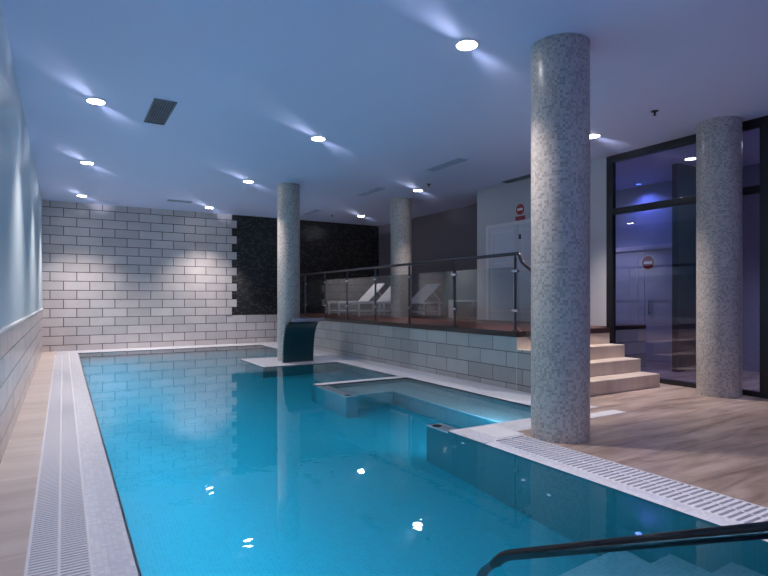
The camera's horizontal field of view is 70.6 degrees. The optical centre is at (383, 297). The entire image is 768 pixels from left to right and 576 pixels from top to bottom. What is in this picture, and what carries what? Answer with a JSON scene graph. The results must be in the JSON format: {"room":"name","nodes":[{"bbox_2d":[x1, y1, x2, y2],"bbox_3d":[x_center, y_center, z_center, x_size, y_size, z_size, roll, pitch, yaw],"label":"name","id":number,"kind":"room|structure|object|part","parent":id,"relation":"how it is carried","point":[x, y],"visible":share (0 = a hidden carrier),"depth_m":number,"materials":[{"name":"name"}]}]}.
{"room":"spa","nodes":[
{"label":"spa","id":0,"kind":"room"},
{"bbox_2d":[0,2,41,328],"bbox_3d":[-3.583,-0.935,5.107,0.200,2.310,14.840,0,0,-31],"label":"wall","id":1,"kind":"structure","parent":0,"point":[20,194],"depth_m":5.15,"materials":[{"name":"white paint"}]},
{"bbox_2d":[0,310,42,462],"bbox_3d":[-3.580,0.695,5.109,0.206,0.910,14.840,0,0,-31],"label":"wainscot","id":2,"kind":"structure","parent":1,"relation":"attached to","point":[21,345],"depth_m":5.07,"materials":[{"name":"beige tile"}]},
{"bbox_2d":[0,308,42,333],"bbox_3d":[-3.573,0.230,5.113,0.222,0.020,14.840,0,0,-31],"label":"ledge","id":3,"kind":"object","parent":2,"relation":"on","point":[2,330],"visible":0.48,"depth_m":4.87,"materials":[{"name":"white stone"}]},
{"bbox_2d":[0,351,54,575],"bbox_3d":[-3.393,1.180,5.219,0.240,0.060,14.840,0,0,-31],"label":"floor","id":4,"kind":"structure","parent":0,"point":[19,465],"depth_m":3.55,"materials":[{"name":"wood"}]},
{"bbox_2d":[42,200,378,351],"bbox_3d":[-3.767,-0.470,13.738,8.280,3.240,0.200,0,0,-31],"label":"wall","id":5,"kind":"structure","parent":0,"point":[114,277],"depth_m":12.89,"materials":[{"name":"beige tile"}]},
{"bbox_2d":[226,214,236,314],"bbox_3d":[-3.878,-0.831,13.662,0.270,2.518,0.218,0,0,-31],"label":"trim","id":6,"kind":"structure","parent":5,"relation":"attached to","point":[230,223],"depth_m":13.56,"materials":[{"name":"beige tile"}]},
{"bbox_2d":[0,0,767,225],"bbox_3d":[0.617,-2.140,7.711,9.880,0.100,15.040,0,0,-31],"label":"ceiling","id":7,"kind":"structure","parent":0,"point":[390,92],"depth_m":5.46,"materials":[{"name":"paint"}]},
{"bbox_2d":[80,161,93,163],"bbox_3d":[-4.571,-2.080,8.346,0.196,0.020,0.196,0,0,-31],"label":"recessed light","id":8,"kind":"object","parent":7,"relation":"in","point":[83,162],"visible":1,"depth_m":8.30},
{"bbox_2d":[85,97,105,104],"bbox_3d":[-3.049,-2.080,5.737,0.196,0.020,0.196,0,0,-31],"label":"recessed light","id":9,"kind":"object","parent":7,"relation":"in","point":[93,100],"visible":1,"depth_m":5.71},
{"bbox_2d":[144,98,176,124],"bbox_3d":[-2.523,-2.084,6.095,0.230,0.012,0.860,0,0,-31],"label":"ceiling vent","id":10,"kind":"object","parent":7,"relation":"in","point":[160,110],"visible":1,"depth_m":6.06,"materials":[{"name":"grey metal"}]},
{"bbox_2d":[167,199,191,202],"bbox_3d":[-4.401,-2.084,11.689,0.500,0.012,0.160,0,0,-31],"label":"ceiling vent","id":11,"kind":"object","parent":7,"relation":"in","point":[168,199],"visible":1,"depth_m":11.68,"materials":[{"name":"metal"}]},
{"bbox_2d":[303,209,321,214],"bbox_3d":[-1.734,-2.084,13.152,0.160,0.012,0.860,0,0,-31],"label":"ceiling vent","id":12,"kind":"object","parent":7,"relation":"in","point":[315,210],"visible":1,"depth_m":13.17,"materials":[{"name":"metal"}]},
{"bbox_2d":[311,136,325,140],"bbox_3d":[-0.858,-2.080,7.081,0.196,0.020,0.196,0,0,-31],"label":"recessed light","id":13,"kind":"object","parent":7,"relation":"in","point":[316,138],"visible":1,"depth_m":7.04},
{"bbox_2d":[358,187,385,195],"bbox_3d":[-0.255,-2.084,10.634,0.160,0.012,0.860,0,0,-31],"label":"ceiling vent","id":14,"kind":"object","parent":7,"relation":"in","point":[378,188],"visible":1,"depth_m":10.61,"materials":[{"name":"metal"}]},
{"bbox_2d":[426,158,467,171],"bbox_3d":[0.973,-2.084,8.503,0.160,0.012,0.860,0,0,-31],"label":"ceiling vent","id":15,"kind":"object","parent":7,"relation":"in","point":[459,160],"visible":1,"depth_m":8.46,"materials":[{"name":"metal"}]},
{"bbox_2d":[455,38,478,49],"bbox_3d":[0.682,-2.080,4.460,0.196,0.020,0.196,0,0,-31],"label":"recessed light","id":16,"kind":"object","parent":7,"relation":"in","point":[468,43],"visible":1,"depth_m":4.43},
{"bbox_2d":[502,174,530,182],"bbox_3d":[2.412,-2.084,9.390,0.160,0.012,0.900,0,0,-31],"label":"ceiling vent","id":17,"kind":"object","parent":7,"relation":"in","point":[529,175],"visible":0.62,"depth_m":9.50,"materials":[{"name":"grey metal"}]},
{"bbox_2d":[590,133,600,137],"bbox_3d":[2.683,-2.080,6.970,0.196,0.020,0.196,0,0,-31],"label":"recessed light","id":18,"kind":"object","parent":7,"relation":"in","point":[592,135],"visible":0.7,"depth_m":6.92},
{"bbox_2d":[379,204,476,316],"bbox_3d":[0.943,-0.470,13.175,0.950,3.240,5.570,0,0,-31],"label":"wall","id":19,"kind":"structure","parent":0,"point":[449,234],"depth_m":13.15,"materials":[{"name":"grey paint"}]},
{"bbox_2d":[477,158,605,325],"bbox_3d":[2.606,-0.470,9.336,0.100,3.240,2.930,0,0,-31],"label":"wall","id":20,"kind":"structure","parent":0,"point":[496,204],"depth_m":9.43,"materials":[{"name":"white paint"}]},
{"bbox_2d":[486,218,530,321],"bbox_3d":[2.401,-0.475,9.535,0.050,1.790,1.800,0,0,-31],"label":"door","id":21,"kind":"structure","parent":20,"relation":"in","point":[514,236],"depth_m":9.80,"materials":[{"name":"grey paint"}]},
{"bbox_3d":[2.177,-0.485,9.919,0.008,1.470,0.590,0,0,-31],"label":"moulding","id":22,"kind":"part","parent":21,"relation":"part of","materials":[{"name":"white wood"}]},
{"bbox_3d":[2.603,-0.485,9.201,0.008,1.470,0.740,0,0,-31],"label":"moulding","id":23,"kind":"part","parent":21,"relation":"part of","materials":[{"name":"white wood"}]},
{"bbox_2d":[515,203,524,220],"bbox_3d":[2.402,-1.525,9.570,0.010,0.300,0.230,0,0,-31],"label":"no entry sign","id":24,"kind":"object","parent":20,"relation":"attached to","point":[520,208],"visible":1,"depth_m":9.56,"materials":[{"name":"red plastic"}]},
{"bbox_3d":[2.404,-1.411,9.571,0.006,0.072,0.230,0,0,-31],"label":"plate","id":25,"kind":"part","parent":24,"relation":"part of","materials":[{"name":"plastic"}]},
{"bbox_2d":[606,115,767,398],"bbox_3d":[4.434,-0.470,6.191,0.080,3.240,4.335,0,0,-31],"label":"window","id":26,"kind":"structure","parent":20,"relation":"in","point":[612,211],"depth_m":7.07,"materials":[{"name":"black metal"}]},
{"bbox_2d":[516,360,767,507],"bbox_3d":[3.653,1.177,6.214,5.980,0.066,9.370,0,0,-31],"label":"floor","id":27,"kind":"structure","parent":0,"point":[677,433],"depth_m":4.53,"materials":[{"name":"brown wood"}]},
{"bbox_2d":[79,345,767,574],"bbox_3d":[-1.559,1.692,7.125,4.020,1.076,12.150,0,0,-31],"label":"basin","id":28,"kind":"object","parent":27,"relation":"in","point":[249,345],"visible":0.09,"depth_m":3.66,"materials":[{"name":"tile"}]},
{"bbox_2d":[55,342,620,443],"bbox_3d":[-0.240,1.180,7.087,7.090,0.060,14.840,0,0,-31],"label":"pool coping","id":29,"kind":"object","parent":28,"relation":"on","point":[319,357],"visible":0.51,"depth_m":7.94,"materials":[{"name":"white stone"}]},
{"bbox_2d":[24,353,93,575],"bbox_3d":[-3.435,1.177,5.770,0.250,0.056,12.570,0,0,-31],"label":"grate","id":30,"kind":"object","parent":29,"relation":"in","point":[59,538],"visible":1,"depth_m":3.10,"materials":[{"name":"white plastic"}]},
{"bbox_2d":[277,183,299,360],"bbox_3d":[-1.762,-0.470,10.021,0.410,3.240,0.410,0,0,-31],"label":"column","id":31,"kind":"structure","parent":29,"relation":"on","point":[288,194],"depth_m":9.84,"materials":[{"name":"grey tile"}]},
{"bbox_2d":[281,318,323,362],"bbox_3d":[-1.426,0.750,9.531,0.600,0.804,0.545,0,0,-31],"label":"cascade","id":32,"kind":"object","parent":29,"relation":"on","point":[299,333],"visible":1,"depth_m":9.63,"materials":[{"name":"teal metal"}]},
{"bbox_2d":[469,425,522,438],"bbox_3d":[0.960,1.147,4.659,0.290,0.006,0.380,0,0,-31],"label":"lid","id":33,"kind":"object","parent":29,"relation":"on","point":[494,431],"visible":1,"depth_m":4.64,"materials":[{"name":"white stone"}]},
{"bbox_2d":[489,521,767,566],"bbox_3d":[0.859,1.080,1.748,0.100,1.340,1.634,0,0,-33],"label":"pool handrail","id":34,"kind":"object","parent":29,"relation":"on","point":[756,530],"visible":0.83,"depth_m":1.77,"materials":[{"name":"metal"}]},
{"bbox_2d":[495,436,767,523],"bbox_3d":[1.760,1.177,3.210,0.340,0.056,2.870,0,0,-31],"label":"grate","id":35,"kind":"object","parent":29,"relation":"in","point":[734,509],"visible":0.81,"depth_m":3.38,"materials":[{"name":"white plastic"}]},
{"bbox_2d":[69,353,767,575],"bbox_3d":[-2.093,1.200,6.565,2.870,0.100,12.570,0,0,-31],"label":"rim","id":36,"kind":"object","parent":28,"relation":"attached to","point":[111,552],"visible":0.56,"depth_m":3.19,"materials":[{"name":"grey stone"}]},
{"bbox_2d":[78,345,767,575],"bbox_3d":[-1.576,1.162,7.115,4.060,0.001,12.150,0,0,-31],"label":"pool water","id":37,"kind":"object","parent":28,"relation":"in","point":[222,464],"visible":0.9,"depth_m":3.36,"materials":[{"name":"teal liquid"}]},
{"bbox_2d":[300,312,645,389],"bbox_3d":[0.745,0.815,11.247,3.055,0.791,8.685,0,0,-31],"label":"deck","id":38,"kind":"object","parent":27,"relation":"on","point":[480,351],"visible":0.65,"depth_m":8.41,"materials":[{"name":"beige tile"}]},
{"bbox_2d":[328,283,384,314],"bbox_3d":[-0.651,0.026,13.637,1.400,0.788,0.620,0,0,-29],"label":"sun lounger","id":39,"kind":"object","parent":38,"relation":"on","point":[370,293],"visible":0.55,"depth_m":13.66,"materials":[{"name":"white plastic"}]},
{"bbox_3d":[-0.318,-0.138,13.819,0.474,0.459,0.580,0,0,-29],"label":"backrest","id":40,"kind":"part","parent":39,"relation":"part of","materials":[{"name":"white plastic"}]},
{"bbox_2d":[345,286,390,316],"bbox_3d":[-0.150,0.026,12.870,1.400,0.788,0.620,0,0,-31],"label":"sun lounger","id":41,"kind":"object","parent":38,"relation":"on","point":[386,296],"visible":0.49,"depth_m":12.78,"materials":[{"name":"white plastic"}]},
{"bbox_3d":[-0.150,0.110,12.870,1.400,0.040,0.620,0,0,-31],"label":"frame","id":42,"kind":"part","parent":41,"relation":"part of","materials":[{"name":"white plastic"}]},
{"bbox_3d":[0.177,-0.138,13.064,0.474,0.459,0.580,0,0,-31],"label":"backrest","id":43,"kind":"part","parent":41,"relation":"part of","materials":[{"name":"white fabric"}]},
{"bbox_2d":[391,198,411,317],"bbox_3d":[0.364,-0.835,11.512,0.450,2.510,0.450,0,0,-31],"label":"column","id":44,"kind":"structure","parent":38,"relation":"on","point":[401,208],"depth_m":11.31,"materials":[{"name":"grey tile"}]},
{"bbox_2d":[377,283,443,316],"bbox_3d":[0.609,0.043,12.355,1.400,0.755,0.620,0,0,-31],"label":"sun lounger","id":45,"kind":"object","parent":38,"relation":"on","point":[427,290],"visible":0.74,"depth_m":12.39,"materials":[{"name":"white plastic"}]},
{"bbox_3d":[0.609,0.110,12.355,1.400,0.040,0.620,0,0,-31],"label":"frame","id":46,"kind":"part","parent":45,"relation":"part of","materials":[{"name":"white plastic"}]},
{"bbox_3d":[0.948,-0.121,12.556,0.503,0.427,0.580,0,0,-31],"label":"backrest","id":47,"kind":"part","parent":45,"relation":"part of","materials":[{"name":"white plastic"}]},
{"bbox_2d":[300,252,530,330],"bbox_3d":[-0.179,0.199,9.976,0.090,1.561,9.050,0,0,-31],"label":"glass balustrade","id":48,"kind":"object","parent":38,"relation":"on","point":[515,271],"visible":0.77,"depth_m":7.93,"materials":[{"name":"metal"}]},
{"bbox_3d":[-1.858,-0.062,12.812,0.090,0.965,0.090,0,0,-31],"label":"post","id":49,"kind":"part","parent":48,"relation":"part of","materials":[{"name":"metal"}]},
{"bbox_3d":[-1.277,-0.062,11.831,0.090,0.965,0.090,0,0,-31],"label":"post","id":50,"kind":"part","parent":48,"relation":"part of","materials":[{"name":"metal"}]},
{"bbox_3d":[-0.737,-0.062,10.918,0.090,0.965,0.090,0,0,-31],"label":"post","id":51,"kind":"part","parent":48,"relation":"part of","materials":[{"name":"metal"}]},
{"bbox_3d":[-0.156,-0.062,9.938,0.090,0.965,0.090,0,0,-31],"label":"post","id":52,"kind":"part","parent":48,"relation":"part of","materials":[{"name":"metal"}]},
{"bbox_3d":[0.420,-0.062,8.965,0.090,0.965,0.090,0,0,-31],"label":"post","id":53,"kind":"part","parent":48,"relation":"part of","materials":[{"name":"metal"}]},
{"bbox_3d":[-0.179,-0.285,9.976,0.044,0.593,9.050,0,0,-31],"label":"handrail","id":54,"kind":"part","parent":48,"relation":"part of","materials":[{"name":"metal"}]},
{"bbox_3d":[1.031,-0.062,7.933,0.090,0.965,0.090,0,0,-31],"label":"post","id":55,"kind":"part","parent":48,"relation":"part of","materials":[{"name":"metal"}]},
{"bbox_3d":[1.663,-0.062,6.866,0.090,0.965,0.090,0,0,-31],"label":"post","id":56,"kind":"part","parent":48,"relation":"part of","materials":[{"name":"metal"}]},
{"bbox_2d":[448,300,476,317],"bbox_3d":[1.677,0.230,11.395,0.560,0.380,0.440,0,0,-6],"label":"side table","id":57,"kind":"object","parent":38,"relation":"on","point":[450,302],"visible":0.62,"depth_m":11.37,"materials":[{"name":"white plastic"}]},
{"bbox_3d":[1.418,0.250,11.370,0.040,0.340,0.440,0,0,-6],"label":"leg","id":58,"kind":"part","parent":57,"relation":"part of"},
{"bbox_3d":[1.936,0.250,11.421,0.040,0.340,0.440,0,0,-6],"label":"leg","id":59,"kind":"part","parent":57,"relation":"part of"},
{"bbox_2d":[531,33,589,443],"bbox_3d":[1.462,-0.470,4.502,0.468,3.240,0.468,0,0,-31],"label":"column","id":60,"kind":"structure","parent":27,"relation":"on","point":[560,63],"depth_m":4.30,"materials":[{"name":"grey tile"}]},
{"bbox_2d":[517,343,659,396],"bbox_3d":[2.611,0.895,6.875,1.780,0.510,0.750,0,0,-31],"label":"staircase","id":61,"kind":"structure","parent":27,"relation":"on","point":[611,372],"depth_m":6.80,"materials":[{"name":"stone"}]},
{"bbox_2d":[696,116,742,397],"bbox_3d":[3.988,-0.470,6.453,0.470,3.240,0.470,0,0,-31],"label":"column","id":62,"kind":"structure","parent":27,"relation":"on","point":[719,140],"depth_m":6.25,"materials":[{"name":"grey tile"}]},
{"bbox_2d":[672,163,695,371],"bbox_3d":[5.006,-0.470,8.718,1.100,3.240,0.100,0,0,-31],"label":"wall","id":63,"kind":"structure","parent":0,"point":[683,176],"depth_m":8.47,"materials":[{"name":"grey paint"}]},
{"bbox_2d":[616,163,759,371],"bbox_3d":[6.286,-0.470,7.715,0.120,3.240,9.270,0,0,-31],"label":"wall","id":64,"kind":"structure","parent":0,"point":[649,227],"depth_m":8.60,"materials":[{"name":"paint"}]},
{"bbox_2d":[616,243,671,361],"bbox_3d":[4.814,0.090,10.034,0.090,2.120,2.000,0,0,-31],"label":"door","id":65,"kind":"structure","parent":64,"relation":"in","point":[643,296],"depth_m":9.97,"materials":[{"name":"grey paint"}]},
{"bbox_3d":[4.831,0.090,10.044,0.050,2.120,2.000,0,0,-31],"label":"frame","id":66,"kind":"part","parent":65,"relation":"part of","materials":[{"name":"grey metal"}]},
{"bbox_2d":[642,255,654,269],"bbox_3d":[4.855,-0.650,9.965,0.010,0.264,0.264,0,0,-31],"label":"no entry sign","id":67,"kind":"object","parent":65,"relation":"attached to","point":[648,262],"visible":1,"depth_m":9.96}
]}

